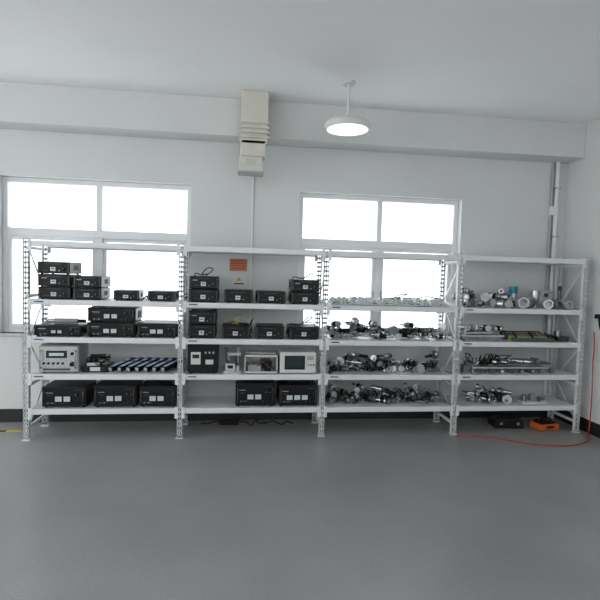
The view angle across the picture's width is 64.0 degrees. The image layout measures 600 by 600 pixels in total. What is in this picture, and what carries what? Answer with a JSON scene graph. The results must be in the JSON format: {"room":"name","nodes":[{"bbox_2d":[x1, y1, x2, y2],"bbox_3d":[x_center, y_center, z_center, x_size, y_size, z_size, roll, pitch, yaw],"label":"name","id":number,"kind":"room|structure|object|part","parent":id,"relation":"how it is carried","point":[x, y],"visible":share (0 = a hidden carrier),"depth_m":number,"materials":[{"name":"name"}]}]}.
{"room":"equipment storage room","nodes":[
{"label":"equipment storage room","id":0,"kind":"room"},
{"bbox_2d":[0,129,567,408],"bbox_3d":[-1.874,-0.420,5.570,10.840,3.620,0.260,1,3,-7],"label":"wall","id":1,"kind":"structure","parent":0,"point":[503,205],"depth_m":5.63,"materials":[{"name":"paint"}]},
{"bbox_2d":[0,332,185,336],"bbox_3d":[-2.311,0.401,5.457,2.140,0.032,0.110,1,3,-7],"label":"trim","id":2,"kind":"structure","parent":1,"relation":"attached to","point":[1,333],"depth_m":5.30,"materials":[{"name":"stone"}]},
{"bbox_2d":[2,176,190,332],"bbox_3d":[-2.299,-0.484,5.507,2.060,1.730,0.083,1,3,-7],"label":"window","id":3,"kind":"structure","parent":1,"relation":"in","point":[99,257],"depth_m":5.44,"materials":[{"name":"plastic"}]},
{"bbox_2d":[230,259,246,270],"bbox_3d":[-0.717,-0.408,5.580,0.200,0.140,0.006,1,3,-7],"label":"notice sign","id":4,"kind":"object","parent":1,"relation":"attached to","point":[235,264],"visible":1,"depth_m":5.58,"materials":[{"name":"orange paper"}]},
{"bbox_2d":[231,275,245,285],"bbox_3d":[-0.712,-0.223,5.591,0.170,0.125,0.007,1,3,-7],"label":"sign","id":5,"kind":"object","parent":1,"relation":"attached to","point":[237,280],"visible":1,"depth_m":5.59,"materials":[{"name":"paper"}]},
{"bbox_2d":[246,176,253,328],"bbox_3d":[-0.556,-0.728,5.565,0.085,2.130,0.040,1,3,-7],"label":"duct","id":6,"kind":"object","parent":1,"relation":"attached to","point":[248,320],"visible":0.61,"depth_m":5.57,"materials":[{"name":"plastic"}]},
{"bbox_2d":[0,406,550,421],"bbox_3d":[-2.006,1.317,5.516,10.640,0.150,0.012,1,3,-7],"label":"baseboard","id":7,"kind":"structure","parent":1,"relation":"attached to","point":[6,415],"depth_m":5.69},
{"bbox_2d":[297,193,458,335],"bbox_3d":[0.955,-0.404,5.918,2.000,1.710,0.083,1,3,-7],"label":"window","id":8,"kind":"structure","parent":1,"relation":"in","point":[377,245],"depth_m":5.89,"materials":[{"name":"plastic"}]},
{"bbox_2d":[543,162,560,394],"bbox_3d":[3.153,-0.179,6.050,0.116,3.070,0.055,1,3,-7],"label":"conduit","id":9,"kind":"object","parent":1,"relation":"attached to","point":[553,210],"visible":0.74,"depth_m":6.01,"materials":[{"name":"plastic"}]},
{"bbox_2d":[0,417,599,599],"bbox_3d":[-1.493,1.680,1.388,11.040,0.100,8.880,1,3,-7],"label":"floor","id":10,"kind":"structure","parent":0,"point":[400,508],"depth_m":3.52,"materials":[{"name":"epoxy coating"},{"name":"concrete"}]},
{"bbox_2d":[0,430,21,431],"bbox_3d":[-4.389,1.357,4.904,2.900,0.002,0.055,1,3,-7],"label":"tape","id":11,"kind":"object","parent":10,"relation":"on","point":[0,430],"visible":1,"depth_m":5.08,"materials":[{"name":"yellow paint"}]},
{"bbox_2d":[22,238,189,440],"bbox_3d":[-2.004,0.402,5.096,1.575,2.023,0.520,1,3,-7],"label":"shelving unit","id":12,"kind":"object","parent":10,"relation":"on","point":[172,374],"visible":0.77,"depth_m":4.88,"materials":[{"name":"metal"}]},
{"bbox_2d":[38,286,76,299],"bbox_3d":[-2.482,-0.079,4.978,0.312,0.126,0.382,1,3,-7],"label":"ultrasonic generator","id":13,"kind":"object","parent":12,"relation":"on","point":[56,292],"visible":0.77,"depth_m":4.81,"materials":[{"name":"metal"}]},
{"bbox_2d":[38,274,80,286],"bbox_3d":[-2.484,-0.204,4.976,0.312,0.126,0.382,1,3,-7],"label":"ultrasonic generator","id":14,"kind":"object","parent":13,"relation":"on","point":[43,279],"visible":0.86,"depth_m":4.81,"materials":[{"name":"metal"}]},
{"bbox_2d":[38,261,80,274],"bbox_3d":[-2.484,-0.330,4.973,0.312,0.126,0.382,1,3,-6],"label":"ultrasonic generator","id":15,"kind":"object","parent":14,"relation":"on","point":[67,268],"visible":1,"depth_m":4.81,"materials":[{"name":"metal"}]},
{"bbox_2d":[34,322,87,336],"bbox_3d":[-2.458,0.303,5.002,0.462,0.116,0.424,1,3,-7],"label":"ultrasonic generator","id":16,"kind":"object","parent":12,"relation":"on","point":[45,328],"visible":0.91,"depth_m":4.84,"materials":[{"name":"metal"}]},
{"bbox_2d":[39,343,88,372],"bbox_3d":[-2.466,0.594,5.014,0.380,0.282,0.410,1,3,-9],"label":"ultrasonic generator","id":17,"kind":"object","parent":12,"relation":"on","point":[53,357],"visible":0.94,"depth_m":4.86,"materials":[{"name":"metal"}]},
{"bbox_2d":[42,380,95,407],"bbox_3d":[-2.417,0.982,5.036,0.432,0.216,0.404,1,3,-7],"label":"ultrasonic generator","id":18,"kind":"object","parent":12,"relation":"on","point":[57,393],"visible":1,"depth_m":4.89,"materials":[{"name":"metal"}]},
{"bbox_2d":[73,287,109,299],"bbox_3d":[-2.170,-0.070,5.017,0.272,0.120,0.382,1,3,-7],"label":"ultrasonic generator","id":19,"kind":"object","parent":12,"relation":"on","point":[81,292],"visible":0.97,"depth_m":4.85,"materials":[{"name":"metal"}]},
{"bbox_2d":[74,276,110,287],"bbox_3d":[-2.166,-0.190,5.019,0.272,0.120,0.382,1,3,-6],"label":"ultrasonic generator","id":20,"kind":"object","parent":19,"relation":"on","point":[79,281],"visible":1,"depth_m":4.85,"materials":[{"name":"metal"}]},
{"bbox_2d":[83,354,113,371],"bbox_3d":[-2.127,0.659,5.069,0.250,0.164,0.274,1,3,-7],"label":"heap","id":21,"kind":"object","parent":12,"relation":"on","point":[101,363],"visible":0.99,"depth_m":4.96,"materials":[{"name":"black metal"}]},
{"bbox_2d":[87,320,141,336],"bbox_3d":[-1.948,0.296,5.075,0.472,0.150,0.444,1,3,-7],"label":"ultrasonic generator","id":22,"kind":"object","parent":12,"relation":"on","point":[95,328],"visible":0.91,"depth_m":4.89,"materials":[{"name":"metal"}]},
{"bbox_2d":[88,306,142,322],"bbox_3d":[-1.941,0.146,5.069,0.472,0.150,0.444,1,3,-7],"label":"ultrasonic generator","id":23,"kind":"object","parent":22,"relation":"on","point":[95,313],"visible":1,"depth_m":4.89,"materials":[{"name":"metal"}]},
{"bbox_2d":[94,380,141,406],"bbox_3d":[-1.925,0.987,5.098,0.422,0.226,0.404,1,3,-9],"label":"ultrasonic generator","id":24,"kind":"object","parent":12,"relation":"on","point":[106,392],"visible":0.98,"depth_m":4.95,"materials":[{"name":"metal"}]},
{"bbox_2d":[113,289,147,300],"bbox_3d":[-1.772,-0.054,5.077,0.314,0.106,0.397,1,3,-10],"label":"ultrasonic generator","id":25,"kind":"object","parent":12,"relation":"on","point":[120,294],"visible":1,"depth_m":4.90,"materials":[{"name":"metal"}]},
{"bbox_2d":[109,357,185,371],"bbox_3d":[-1.628,0.694,5.157,0.750,0.114,0.334,1,3,-7],"label":"probe","id":26,"kind":"object","parent":12,"relation":"on","point":[139,364],"visible":0.95,"depth_m":5.09,"materials":[{"name":"metal"}]},
{"bbox_2d":[139,379,179,406],"bbox_3d":[-1.515,0.956,5.148,0.412,0.305,0.404,1,3,-6],"label":"ultrasonic generator","id":27,"kind":"object","parent":12,"relation":"on","point":[152,392],"visible":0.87,"depth_m":4.99,"materials":[{"name":"metal"}]},
{"bbox_2d":[138,320,181,337],"bbox_3d":[-1.491,0.306,5.123,0.402,0.150,0.424,1,3,-7],"label":"ultrasonic generator","id":28,"kind":"object","parent":12,"relation":"on","point":[149,328],"visible":0.91,"depth_m":4.96,"materials":[{"name":"metal"}]},
{"bbox_2d":[148,290,179,301],"bbox_3d":[-1.446,-0.047,5.109,0.272,0.106,0.382,1,3,-5],"label":"ultrasonic generator","id":29,"kind":"object","parent":12,"relation":"on","point":[153,295],"visible":0.94,"depth_m":4.94,"materials":[{"name":"metal"}]},
{"bbox_2d":[201,419,292,425],"bbox_3d":[-0.603,1.409,5.515,1.048,0.042,0.146,1,3,-7],"label":"cable","id":30,"kind":"object","parent":10,"relation":"on","point":[221,422],"visible":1,"depth_m":5.49,"materials":[{"name":"black rubber"}]},
{"bbox_2d":[181,244,329,436],"bbox_3d":[-0.489,0.434,5.287,1.522,2.023,0.520,1,3,-7],"label":"shelving unit","id":31,"kind":"object","parent":10,"relation":"on","point":[194,404],"visible":0.76,"depth_m":5.09,"materials":[{"name":"metal"}]},
{"bbox_2d":[188,323,216,337],"bbox_3d":[-1.045,0.321,5.180,0.282,0.140,0.382,1,3,-7],"label":"ultrasonic generator","id":32,"kind":"object","parent":31,"relation":"on","point":[195,330],"visible":0.98,"depth_m":5.01,"materials":[{"name":"metal"}]},
{"bbox_2d":[189,309,217,324],"bbox_3d":[-1.040,0.180,5.178,0.282,0.140,0.382,1,3,-7],"label":"ultrasonic generator","id":33,"kind":"object","parent":32,"relation":"on","point":[196,316],"visible":1,"depth_m":5.01,"materials":[{"name":"metal"}]},
{"bbox_2d":[187,344,218,372],"bbox_3d":[-1.039,0.596,5.188,0.310,0.338,0.360,1,3,-7],"label":"ultrasonic generator","id":34,"kind":"object","parent":31,"relation":"on","point":[202,358],"visible":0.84,"depth_m":5.03,"materials":[{"name":"black metal"}]},
{"bbox_2d":[189,288,219,301],"bbox_3d":[-1.024,-0.053,5.161,0.302,0.136,0.382,1,3,-7],"label":"ultrasonic generator","id":35,"kind":"object","parent":31,"relation":"on","point":[195,294],"visible":0.98,"depth_m":4.99,"materials":[{"name":"metal"}]},
{"bbox_2d":[189,267,219,289],"bbox_3d":[-1.022,-0.219,5.163,0.302,0.270,0.394,1,3,-8],"label":"ultrasonic generator","id":36,"kind":"object","parent":35,"relation":"on","point":[203,282],"visible":0.98,"depth_m":4.99,"materials":[{"name":"metal"}]},
{"bbox_3d":[-1.043,-0.223,5.229,0.128,0.270,0.308,-1,4,-43],"label":"power cord","id":37,"kind":"part","parent":36,"relation":"part of","materials":[{"name":"black rubber"}]},
{"bbox_2d":[224,347,240,372],"bbox_3d":[-0.731,0.641,5.219,0.185,0.264,0.240,1,3,-7],"label":"instrument","id":38,"kind":"object","parent":31,"relation":"on","point":[230,367],"visible":1,"depth_m":5.20,"materials":[{"name":"metal"}]},
{"bbox_2d":[222,314,252,338],"bbox_3d":[-0.677,0.279,5.230,0.332,0.240,0.396,1,3,-7],"label":"ultrasonic generator","id":39,"kind":"object","parent":31,"relation":"on","point":[237,329],"visible":1,"depth_m":5.06,"materials":[{"name":"metal"}]},
{"bbox_3d":[-0.738,0.266,5.279,0.317,0.223,0.096,4,4,43],"label":"power cord","id":40,"kind":"part","parent":39,"relation":"part of","materials":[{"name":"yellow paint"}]},
{"bbox_2d":[224,289,252,302],"bbox_3d":[-0.667,-0.045,5.206,0.302,0.136,0.382,1,3,-7],"label":"ultrasonic generator","id":41,"kind":"object","parent":31,"relation":"on","point":[230,295],"visible":0.99,"depth_m":5.04,"materials":[{"name":"metal"}]},
{"bbox_2d":[235,380,274,405],"bbox_3d":[-0.496,0.978,5.276,0.422,0.305,0.404,1,3,-7],"label":"ultrasonic generator","id":42,"kind":"object","parent":31,"relation":"on","point":[247,392],"visible":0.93,"depth_m":5.11,"materials":[{"name":"metal"}]},
{"bbox_2d":[244,350,277,373],"bbox_3d":[-0.434,0.678,5.278,0.350,0.200,0.340,1,3,-7],"label":"open-chassis generator","id":43,"kind":"object","parent":31,"relation":"on","point":[255,361],"visible":1,"depth_m":5.27,"materials":[{"name":"metal"}]},
{"bbox_2d":[256,323,283,338],"bbox_3d":[-0.334,0.339,5.270,0.302,0.136,0.382,1,3,-5],"label":"ultrasonic generator","id":44,"kind":"object","parent":31,"relation":"on","point":[263,330],"visible":1,"depth_m":5.10,"materials":[{"name":"metal"}]},
{"bbox_2d":[256,290,285,303],"bbox_3d":[-0.325,-0.035,5.249,0.302,0.130,0.382,1,3,-9],"label":"ultrasonic generator","id":45,"kind":"object","parent":31,"relation":"on","point":[262,296],"visible":1,"depth_m":5.08,"materials":[{"name":"metal"}]},
{"bbox_2d":[276,380,316,405],"bbox_3d":[-0.040,0.982,5.333,0.422,0.318,0.404,1,3,-7],"label":"ultrasonic generator","id":46,"kind":"object","parent":31,"relation":"on","point":[288,392],"visible":0.88,"depth_m":5.18,"materials":[{"name":"metal"}]},
{"bbox_2d":[278,347,315,372],"bbox_3d":[-0.042,0.669,5.321,0.393,0.235,0.350,1,3,-7],"label":"oscilloscope","id":47,"kind":"object","parent":31,"relation":"on","point":[290,359],"visible":0.99,"depth_m":5.16,"materials":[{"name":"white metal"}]},
{"bbox_2d":[285,317,318,338],"bbox_3d":[0.021,0.299,5.312,0.336,0.230,0.382,1,3,-7],"label":"ultrasonic generator","id":48,"kind":"object","parent":31,"relation":"on","point":[294,331],"visible":1,"depth_m":5.15,"materials":[{"name":"metal"}]},
{"bbox_3d":[-0.021,0.287,5.338,0.303,0.213,0.163,2,3,6],"label":"power cord","id":49,"kind":"part","parent":48,"relation":"part of","materials":[{"name":"black rubber"}]},
{"bbox_2d":[288,291,318,304],"bbox_3d":[0.037,-0.027,5.295,0.302,0.130,0.382,1,3,-7],"label":"ultrasonic generator","id":50,"kind":"object","parent":31,"relation":"on","point":[300,297],"visible":0.97,"depth_m":5.13,"materials":[{"name":"metal"}]},
{"bbox_2d":[289,273,319,291],"bbox_3d":[0.042,-0.179,5.298,0.302,0.237,0.390,1,3,-7],"label":"ultrasonic generator","id":51,"kind":"object","parent":50,"relation":"on","point":[312,285],"visible":1,"depth_m":5.13,"materials":[{"name":"metal"}]},
{"bbox_2d":[317,249,463,434],"bbox_3d":[0.999,0.466,5.475,1.522,2.023,0.520,1,3,-7],"label":"shelving unit","id":52,"kind":"object","parent":10,"relation":"on","point":[401,406],"visible":0.69,"depth_m":5.29,"materials":[{"name":"metal"}]},
{"bbox_2d":[328,350,440,373],"bbox_3d":[0.964,0.693,5.497,1.375,0.221,0.442,1,3,-7],"label":"metal parts","id":53,"kind":"object","parent":52,"relation":"in","point":[379,360],"visible":1,"depth_m":5.40,"materials":[{"name":"metal"}]},
{"bbox_2d":[325,382,445,403],"bbox_3d":[0.947,1.063,5.497,1.360,0.190,0.440,1,3,-7],"label":"metal parts","id":54,"kind":"object","parent":52,"relation":"in","point":[414,395],"visible":1,"depth_m":5.42,"materials":[{"name":"metal"}]},
{"bbox_2d":[326,317,445,339],"bbox_3d":[0.979,0.319,5.455,1.364,0.226,0.402,1,3,-7],"label":"metal parts","id":55,"kind":"object","parent":52,"relation":"in","point":[355,329],"visible":1,"depth_m":5.38,"materials":[{"name":"metal"}]},
{"bbox_2d":[326,294,448,306],"bbox_3d":[0.984,-0.011,5.415,1.350,0.134,0.348,1,3,-7],"label":"plastic-wrapped parts","id":56,"kind":"object","parent":52,"relation":"on","point":[396,301],"visible":1,"depth_m":5.30,"materials":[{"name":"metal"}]},
{"bbox_2d":[488,415,523,428],"bbox_3d":[2.459,1.448,5.741,0.340,0.116,0.225,2,3,-1],"label":"tool case","id":57,"kind":"object","parent":10,"relation":"on","point":[497,421],"visible":1,"depth_m":5.64,"materials":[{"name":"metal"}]},
{"bbox_2d":[438,254,589,432],"bbox_3d":[2.487,0.498,5.662,1.522,2.023,0.520,1,3,-7],"label":"shelving unit","id":58,"kind":"object","parent":10,"relation":"on","point":[553,403],"depth_m":5.50,"materials":[{"name":"metal"}]},
{"bbox_2d":[452,323,503,340],"bbox_3d":[2.067,0.369,5.563,0.525,0.177,0.297,1,3,-7],"label":"stock","id":59,"kind":"object","parent":58,"relation":"on","point":[472,333],"visible":0.91,"depth_m":5.46,"materials":[{"name":"metal"}]},
{"bbox_2d":[452,288,514,307],"bbox_3d":[2.127,-0.030,5.589,0.677,0.219,0.375,1,3,-7],"label":"metal parts","id":60,"kind":"object","parent":58,"relation":"on","point":[500,299],"visible":0.97,"depth_m":5.48,"materials":[{"name":"silver metal"}]},
{"bbox_2d":[462,383,513,403],"bbox_3d":[2.217,1.093,5.645,0.586,0.186,0.417,1,3,-7],"label":"metal parts","id":61,"kind":"object","parent":58,"relation":"on","point":[481,393],"visible":1,"depth_m":5.58,"materials":[{"name":"metal"}]},
{"bbox_2d":[455,353,553,373],"bbox_3d":[2.431,0.724,5.655,1.284,0.224,0.351,1,3,-7],"label":"bundle","id":62,"kind":"object","parent":58,"relation":"on","point":[490,363],"visible":0.98,"depth_m":5.55,"materials":[{"name":"metal"}]},
{"bbox_2d":[509,286,517,306],"bbox_3d":[2.566,-0.041,5.788,0.100,0.245,0.100,1,3,-7],"label":"canister","id":63,"kind":"object","parent":58,"relation":"on","point":[513,290],"visible":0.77,"depth_m":5.75,"materials":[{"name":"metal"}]},
{"bbox_2d":[515,297,528,308],"bbox_3d":[2.557,0.030,5.531,0.130,0.130,0.102,2,3,4],"label":"flange","id":64,"kind":"object","parent":58,"relation":"on","point":[520,302],"visible":1,"depth_m":5.51,"materials":[{"name":"metal"}]},
{"bbox_3d":[2.656,0.421,5.634,0.501,0.100,0.319,1,3,-7],"label":"colored channel strips","id":65,"kind":"part","parent":58,"relation":"part of","materials":[{"name":"green plastic"}]},
{"bbox_2d":[522,296,535,307],"bbox_3d":[2.672,0.023,5.634,0.140,0.140,0.122,0,3,-24],"label":"flange","id":66,"kind":"object","parent":58,"relation":"on","point":[532,301],"visible":0.55,"depth_m":5.60,"materials":[{"name":"metal"}]},
{"bbox_2d":[516,393,547,403],"bbox_3d":[2.736,1.152,5.630,0.328,0.100,0.160,1,3,-7],"label":"metal parts","id":67,"kind":"object","parent":58,"relation":"on","point":[531,397],"visible":1,"depth_m":5.60,"materials":[{"name":"metal"}]},
{"bbox_2d":[530,291,541,307],"bbox_3d":[2.826,-0.009,5.749,0.130,0.200,0.101,3,3,24],"label":"metal fitting","id":68,"kind":"object","parent":58,"relation":"on","point":[535,294],"visible":0.77,"depth_m":5.71,"materials":[{"name":"metal"}]},
{"bbox_3d":[2.974,-0.012,5.744,0.100,0.215,0.180,1,3,-7],"label":"angle bracket","id":69,"kind":"part","parent":58,"relation":"part of","materials":[{"name":"silver metal"}]},
{"bbox_2d":[542,299,553,308],"bbox_3d":[2.862,0.048,5.548,0.110,0.110,0.082,2,3,16],"label":"flange","id":70,"kind":"object","parent":58,"relation":"on","point":[547,304],"visible":1,"depth_m":5.54,"materials":[{"name":"metal"}]},
{"bbox_2d":[551,299,562,308],"bbox_3d":[2.957,0.050,5.552,0.110,0.110,0.102,1,3,-19],"label":"flange","id":71,"kind":"object","parent":58,"relation":"on","point":[558,304],"visible":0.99,"depth_m":5.52,"materials":[{"name":"metal"}]},
{"bbox_2d":[547,331,568,341],"bbox_3d":[3.042,0.419,5.697,0.140,0.120,0.260,1,3,-7],"label":"block","id":72,"kind":"object","parent":58,"relation":"on","point":[557,336],"visible":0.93,"depth_m":5.59,"materials":[{"name":"metal"}]},
{"bbox_3d":[3.108,-0.033,5.729,0.070,0.265,0.100,1,3,-7],"label":"clamp handle","id":73,"kind":"part","parent":58,"relation":"part of","materials":[{"name":"black metal"}]},
{"bbox_2d":[562,301,573,309],"bbox_3d":[3.101,0.059,5.561,0.100,0.100,0.082,2,3,-1],"label":"flange","id":74,"kind":"object","parent":58,"relation":"on","point":[568,305],"visible":0.97,"depth_m":5.54,"materials":[{"name":"metal"}]},
{"bbox_2d":[456,332,594,445],"bbox_3d":[2.561,0.947,5.207,1.607,1.183,0.385,1,3,-7],"label":"air hose","id":75,"kind":"object","parent":10,"relation":"on","point":[593,332],"visible":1,"depth_m":5.30,"materials":[{"name":"red rubber"}]},
{"bbox_2d":[530,416,558,430],"bbox_3d":[2.892,1.450,5.674,0.260,0.144,0.185,1,3,-16],"label":"toolbox","id":76,"kind":"object","parent":10,"relation":"on","point":[541,424],"visible":1,"depth_m":5.62,"materials":[{"name":"plastic"}]},
{"bbox_2d":[0,0,599,123],"bbox_3d":[-1.388,-2.033,1.188,11.040,0.100,8.880,1,3,-7],"label":"ceiling","id":77,"kind":"structure","parent":0,"point":[539,60],"depth_m":4.03,"materials":[{"name":"paint"}]},
{"bbox_2d":[238,90,269,176],"bbox_3d":[-0.489,-1.750,5.081,0.320,0.835,0.250,1,3,-7],"label":"air duct","id":78,"kind":"object","parent":77,"relation":"attached to","point":[254,137],"visible":1,"depth_m":4.98,"materials":[{"name":"beige plastic"}]},
{"bbox_2d":[0,81,586,163],"bbox_3d":[-1.894,-2.013,5.193,10.640,0.400,0.300,1,3,-7],"label":"ceiling beam","id":79,"kind":"structure","parent":77,"relation":"attached to","point":[23,106],"depth_m":5.28,"materials":[{"name":"white paint"}]},
{"bbox_2d":[324,79,370,136],"bbox_3d":[0.469,-1.888,4.668,0.460,0.460,0.460,1,3,-7],"label":"lamp","id":80,"kind":"object","parent":77,"relation":"hanging from","point":[347,124],"depth_m":4.61,"materials":[{"name":"white metal"}]},
{"bbox_2d":[555,119,599,423],"bbox_3d":[3.952,-0.054,1.836,0.200,3.620,8.620,1,3,-7],"label":"wall","id":81,"kind":"structure","parent":0,"point":[582,208],"depth_m":5.67,"materials":[{"name":"paint"}]},
{"bbox_2d":[554,410,599,437],"bbox_3d":[3.798,1.675,1.917,0.012,0.150,8.620,1,3,-7],"label":"baseboard","id":82,"kind":"structure","parent":81,"relation":"attached to","point":[594,430],"depth_m":5.63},
{"bbox_2d":[594,314,599,328],"bbox_3d":[3.365,0.251,5.323,0.068,0.213,0.251,1,3,-7],"label":"gun","id":83,"kind":"object","parent":81,"relation":"attached to","point":[597,316],"visible":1,"depth_m":5.38,"materials":[{"name":"black plastic"}]}
]}

